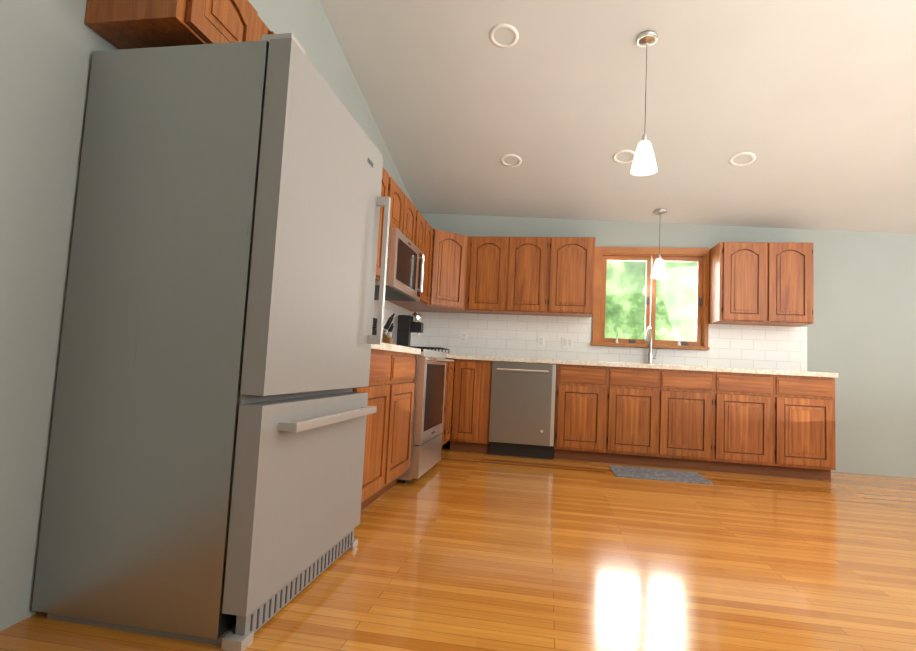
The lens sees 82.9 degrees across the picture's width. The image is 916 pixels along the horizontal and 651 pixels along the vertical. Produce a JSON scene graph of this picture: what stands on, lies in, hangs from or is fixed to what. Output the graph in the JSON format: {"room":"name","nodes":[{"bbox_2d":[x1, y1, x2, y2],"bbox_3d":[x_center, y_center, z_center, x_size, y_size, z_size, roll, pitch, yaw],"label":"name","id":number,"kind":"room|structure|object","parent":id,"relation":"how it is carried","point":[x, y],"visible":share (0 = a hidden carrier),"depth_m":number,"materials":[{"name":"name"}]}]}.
{"room":"kitchen","nodes":[
{"label":"kitchen","id":0,"kind":"room"},
{"bbox_2d":[0,0,411,630],"bbox_3d":[-1.137,-1.215,2.339,0.158,4.292,7.300,2,-4,10],"label":"wall","id":1,"kind":"structure","parent":0,"point":[48,48],"depth_m":1.54,"materials":[{"name":"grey paint"}]},
{"bbox_2d":[85,0,274,49],"bbox_3d":[-0.935,-1.067,2.088,0.346,0.300,0.920,2,-4,10],"label":"upper cabinet","id":2,"kind":"object","parent":1,"relation":"attached to","point":[126,24],"visible":0.4,"depth_m":1.69,"materials":[{"name":"brown wood"}]},
{"bbox_2d":[375,168,388,279],"bbox_3d":[-0.769,-0.750,3.097,0.346,0.760,1.172,2,-4,10],"label":"upper cabinet","id":3,"kind":"object","parent":1,"relation":"attached to","point":[385,183],"visible":0.08,"depth_m":3.54,"materials":[{"name":"brown wood"}]},
{"bbox_2d":[388,177,415,243],"bbox_3d":[-0.594,-0.856,4.071,0.346,0.380,0.775,2,-4,10],"label":"upper cabinet","id":4,"kind":"object","parent":1,"relation":"attached to","point":[403,214],"visible":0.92,"depth_m":3.98,"materials":[{"name":"brown wood"}]},
{"bbox_2d":[374,228,424,300],"bbox_3d":[-0.546,-0.451,4.035,0.462,0.422,0.758,2,-4,10],"label":"microwave","id":5,"kind":"object","parent":4,"relation":"attached to","point":[405,269],"visible":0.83,"depth_m":3.89,"materials":[{"name":"silver metal"}]},
{"bbox_2d":[386,210,432,304],"bbox_3d":[-0.484,-0.607,4.753,0.346,0.760,0.640,2,-4,10],"label":"upper cabinet","id":6,"kind":"object","parent":1,"relation":"attached to","point":[423,235],"visible":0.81,"depth_m":4.82,"materials":[{"name":"brown wood"}]},
{"bbox_2d":[396,228,467,312],"bbox_3d":[-0.229,-0.548,5.359,0.642,0.760,0.642,2,-4,10],"label":"upper cabinet","id":7,"kind":"object","parent":1,"relation":"attached to","point":[448,274],"visible":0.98,"depth_m":5.16,"materials":[{"name":"brown wood"}]},
{"bbox_2d":[0,442,915,650],"bbox_3d":[2.267,1.083,1.554,7.300,0.062,7.300,2,-4,10],"label":"floor","id":8,"kind":"structure","parent":0,"point":[448,555],"depth_m":2.16,"materials":[{"name":"brown wood"}]},
{"bbox_2d":[31,33,390,650],"bbox_3d":[-0.778,0.032,1.980,0.750,1.790,0.890,2,-4,10],"label":"refrigerator","id":9,"kind":"object","parent":8,"relation":"on","point":[205,464],"visible":1,"depth_m":1.56,"materials":[{"name":"silver metal"}]},
{"bbox_2d":[352,349,415,509],"bbox_3d":[-0.698,0.575,3.003,0.616,0.875,1.135,2,-4,10],"label":"base cabinet","id":10,"kind":"object","parent":8,"relation":"on","point":[390,389],"visible":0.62,"depth_m":2.96,"materials":[{"name":"brown wood"}]},
{"bbox_2d":[371,342,420,354],"bbox_3d":[-0.663,0.120,3.037,0.641,0.040,1.136,2,-4,10],"label":"countertop","id":11,"kind":"structure","parent":10,"relation":"on","point":[396,348],"depth_m":2.96,"materials":[{"name":"stone"}]},
{"bbox_2d":[382,313,394,343],"bbox_3d":[-0.620,0.050,4.468,0.153,0.323,0.100,2,-4,10],"label":"knife block","id":12,"kind":"object","parent":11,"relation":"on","point":[386,338],"visible":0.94,"depth_m":4.43,"materials":[{"name":"brown wood"}]},
{"bbox_2d":[396,312,423,345],"bbox_3d":[-0.445,0.065,5.068,0.270,0.404,0.139,2,-4,10],"label":"coffee maker","id":13,"kind":"object","parent":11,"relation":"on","point":[407,325],"visible":0.92,"depth_m":5.02,"materials":[{"name":"black plastic"}]},
{"bbox_2d":[372,316,453,482],"bbox_3d":[-0.461,0.503,3.938,0.734,1.185,0.760,2,-4,10],"label":"range","id":14,"kind":"object","parent":8,"relation":"on","point":[429,397],"visible":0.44,"depth_m":3.65,"materials":[{"name":"silver metal"}]},
{"bbox_2d":[407,346,449,353],"bbox_3d":[-0.269,0.226,4.744,0.332,0.049,0.332,2,-4,10],"label":"grate","id":15,"kind":"object","parent":14,"relation":"on","point":[435,348],"visible":0.6,"depth_m":4.60,"materials":[{"name":"black metal"}]},
{"bbox_2d":[442,358,447,443],"bbox_3d":[-0.441,0.703,4.496,0.616,0.875,0.366,2,-4,10],"label":"base cabinet","id":16,"kind":"object","parent":8,"relation":"on","point":[444,405],"visible":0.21,"depth_m":4.56,"materials":[{"name":"brown wood"}]},
{"bbox_2d":[446,353,456,358],"bbox_3d":[-0.382,0.260,4.663,0.641,0.040,0.641,2,-4,10],"label":"countertop","id":17,"kind":"structure","parent":16,"relation":"on","point":[451,356],"depth_m":4.66,"materials":[{"name":"stone"}]},
{"bbox_2d":[441,358,453,449],"bbox_3d":[-0.332,0.757,5.126,0.616,0.875,0.911,2,-4,10],"label":"base cabinet","id":18,"kind":"object","parent":8,"relation":"on","point":[449,393],"visible":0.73,"depth_m":4.76,"materials":[{"name":"brown wood"}]},
{"bbox_2d":[449,359,491,452],"bbox_3d":[0.164,0.788,5.189,0.374,0.875,0.616,2,-4,10],"label":"base cabinet","id":19,"kind":"object","parent":8,"relation":"on","point":[470,414],"visible":0.96,"depth_m":4.90,"materials":[{"name":"brown wood"}]},
{"bbox_2d":[489,361,556,458],"bbox_3d":[0.641,0.805,5.075,0.594,0.872,0.675,2,-4,10],"label":"dishwasher","id":20,"kind":"object","parent":8,"relation":"on","point":[522,411],"visible":1,"depth_m":4.80,"materials":[{"name":"silver metal"}]},
{"bbox_2d":[553,364,607,462],"bbox_3d":[1.167,0.825,5.013,0.450,0.875,0.616,2,-4,10],"label":"base cabinet","id":21,"kind":"object","parent":8,"relation":"on","point":[580,414],"visible":0.98,"depth_m":4.72,"materials":[{"name":"brown wood"}]},
{"bbox_2d":[604,367,713,470],"bbox_3d":[1.835,0.850,4.896,0.905,0.875,0.616,2,-4,10],"label":"base cabinet","id":22,"kind":"object","parent":8,"relation":"on","point":[659,418],"visible":0.98,"depth_m":4.61,"materials":[{"name":"brown wood"}]},
{"bbox_2d":[457,355,837,377],"bbox_3d":[1.331,0.374,5.011,3.901,0.040,0.641,2,-4,10],"label":"countertop","id":23,"kind":"structure","parent":22,"relation":"on","point":[669,367],"depth_m":4.62,"materials":[{"name":"stone"}]},
{"bbox_2d":[645,326,657,363],"bbox_3d":[1.884,0.196,5.065,0.165,0.379,0.301,2,-4,10],"label":"faucet","id":24,"kind":"object","parent":23,"relation":"on","point":[648,338],"visible":0.85,"depth_m":5.15,"materials":[{"name":"silver metal"}]},
{"bbox_2d":[609,465,713,484],"bbox_3d":[1.650,1.229,4.286,0.730,0.008,0.480,2,-4,10],"label":"floor mat","id":25,"kind":"object","parent":8,"relation":"on","point":[658,474],"visible":0.98,"depth_m":4.24,"materials":[{"name":"grey fabric"}]},
{"bbox_2d":[710,372,772,475],"bbox_3d":[2.517,0.875,4.776,0.480,0.875,0.616,2,-4,10],"label":"base cabinet","id":26,"kind":"object","parent":8,"relation":"on","point":[743,424],"visible":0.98,"depth_m":4.49,"materials":[{"name":"brown wood"}]},
{"bbox_2d":[769,375,835,480],"bbox_3d":[2.990,0.893,4.692,0.480,0.875,0.616,2,-4,10],"label":"base cabinet","id":27,"kind":"object","parent":8,"relation":"on","point":[804,440],"visible":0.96,"depth_m":4.40,"materials":[{"name":"brown wood"}]},
{"bbox_2d":[320,0,915,233],"bbox_3d":[2.429,-2.092,1.800,7.300,2.018,7.300,2,-4,10],"label":"ceiling","id":28,"kind":"structure","parent":0,"point":[810,105],"depth_m":3.79,"materials":[{"name":"paint"}]},
{"bbox_2d":[489,24,518,47],"bbox_3d":[0.298,-1.877,3.348,0.190,0.042,0.190,5,-16,10],"label":"recessed light","id":29,"kind":"object","parent":28,"relation":"in","point":[508,26],"visible":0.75,"depth_m":3.33,"materials":[{"name":"white"}]},
{"bbox_2d":[500,154,521,166],"bbox_3d":[0.475,-1.482,4.629,0.190,0.042,0.190,5,-16,10],"label":"recessed light","id":30,"kind":"object","parent":28,"relation":"in","point":[513,155],"visible":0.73,"depth_m":4.61,"materials":[{"name":"white"}]},
{"bbox_2d":[613,150,634,163],"bbox_3d":[1.403,-1.433,4.372,0.190,0.042,0.190,5,-16,10],"label":"recessed light","id":31,"kind":"object","parent":28,"relation":"in","point":[621,151],"visible":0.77,"depth_m":4.36,"materials":[{"name":"white"}]},
{"bbox_2d":[630,31,657,175],"bbox_3d":[1.153,-1.364,3.189,0.156,0.854,0.156,2,-4,10],"label":"pendant light","id":32,"kind":"object","parent":28,"relation":"hanging from","point":[644,162],"visible":1,"depth_m":3.16,"materials":[{"name":"white glass"}]},
{"bbox_2d":[650,209,666,278],"bbox_3d":[1.980,-0.798,5.096,0.156,0.665,0.156,2,-4,10],"label":"pendant light","id":33,"kind":"object","parent":28,"relation":"hanging from","point":[658,270],"visible":1,"depth_m":5.05,"materials":[{"name":"white glass"}]},
{"bbox_2d":[729,152,755,165],"bbox_3d":[2.307,-1.360,4.210,0.190,0.042,0.190,5,-16,10],"label":"recessed light","id":34,"kind":"object","parent":28,"relation":"in","point":[731,162],"visible":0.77,"depth_m":4.19,"materials":[{"name":"white"}]},
{"bbox_2d":[410,213,915,477],"bbox_3d":[3.021,-0.086,5.161,7.150,2.900,0.158,2,-4,10],"label":"wall","id":35,"kind":"structure","parent":0,"point":[861,336],"depth_m":5.02,"materials":[{"name":"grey paint"}]},
{"bbox_2d":[460,332,466,342],"bbox_3d":[0.062,0.126,5.569,0.070,0.115,0.008,2,-4,10],"label":"electrical outlet plate","id":36,"kind":"object","parent":35,"relation":"attached to","point":[463,338],"visible":1,"depth_m":5.57,"materials":[{"name":"white plastic"}]},
{"bbox_2d":[465,236,548,315],"bbox_3d":[0.517,-0.508,5.377,0.820,0.760,0.346,2,-4,10],"label":"upper cabinet","id":37,"kind":"object","parent":35,"relation":"attached to","point":[506,275],"visible":1,"depth_m":5.21,"materials":[{"name":"brown wood"}]},
{"bbox_2d":[537,336,544,346],"bbox_3d":[0.869,0.167,5.427,0.070,0.115,0.008,2,-4,10],"label":"electrical outlet plate","id":38,"kind":"object","parent":35,"relation":"attached to","point":[541,339],"visible":1,"depth_m":5.42,"materials":[{"name":"white plastic"}]},
{"bbox_2d":[562,337,572,347],"bbox_3d":[1.135,0.176,5.380,0.115,0.115,0.008,2,-4,10],"label":"electrical outlet plate","id":39,"kind":"object","parent":35,"relation":"attached to","point":[567,342],"visible":1,"depth_m":5.38,"materials":[{"name":"white plastic"}]},
{"bbox_2d":[547,237,595,316],"bbox_3d":[1.142,-0.485,5.267,0.445,0.760,0.346,2,-4,10],"label":"upper cabinet","id":40,"kind":"object","parent":35,"relation":"attached to","point":[571,270],"visible":1,"depth_m":5.10,"materials":[{"name":"brown wood"}]},
{"bbox_2d":[590,342,709,349],"bbox_3d":[1.928,0.215,5.295,1.135,0.030,0.215,2,-4,10],"label":"window sill","id":41,"kind":"structure","parent":35,"relation":"attached to","point":[647,346],"depth_m":5.19,"materials":[{"name":"brown wood"}]},
{"bbox_2d":[592,247,709,346],"bbox_3d":[1.968,-0.280,5.354,1.115,1.030,0.170,2,-4,10],"label":"window","id":42,"kind":"structure","parent":35,"relation":"in","point":[699,256],"depth_m":5.32,"materials":[{"name":"brown wood"}]},
{"bbox_2d":[605,260,696,340],"bbox_3d":[1.982,-0.261,5.340,0.896,0.816,0.006,2,-4,10],"label":"window","id":43,"kind":"structure","parent":42,"relation":"attached to","point":[645,300],"depth_m":5.34,"materials":[{"name":"clear glass"}]},
{"bbox_2d":[709,242,813,326],"bbox_3d":[2.880,-0.390,4.959,0.800,0.750,0.346,2,-4,10],"label":"upper cabinet","id":44,"kind":"object","parent":35,"relation":"attached to","point":[763,283],"visible":1,"depth_m":4.80,"materials":[{"name":"brown wood"}]},
{"label":"outside","id":45,"kind":"structure","parent":0,"visible":0},
{"bbox_2d":[605,259,696,341],"bbox_3d":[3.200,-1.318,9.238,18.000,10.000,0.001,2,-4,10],"label":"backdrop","id":46,"kind":"structure","parent":45,"point":[686,313],"depth_m":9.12,"materials":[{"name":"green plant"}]}
]}

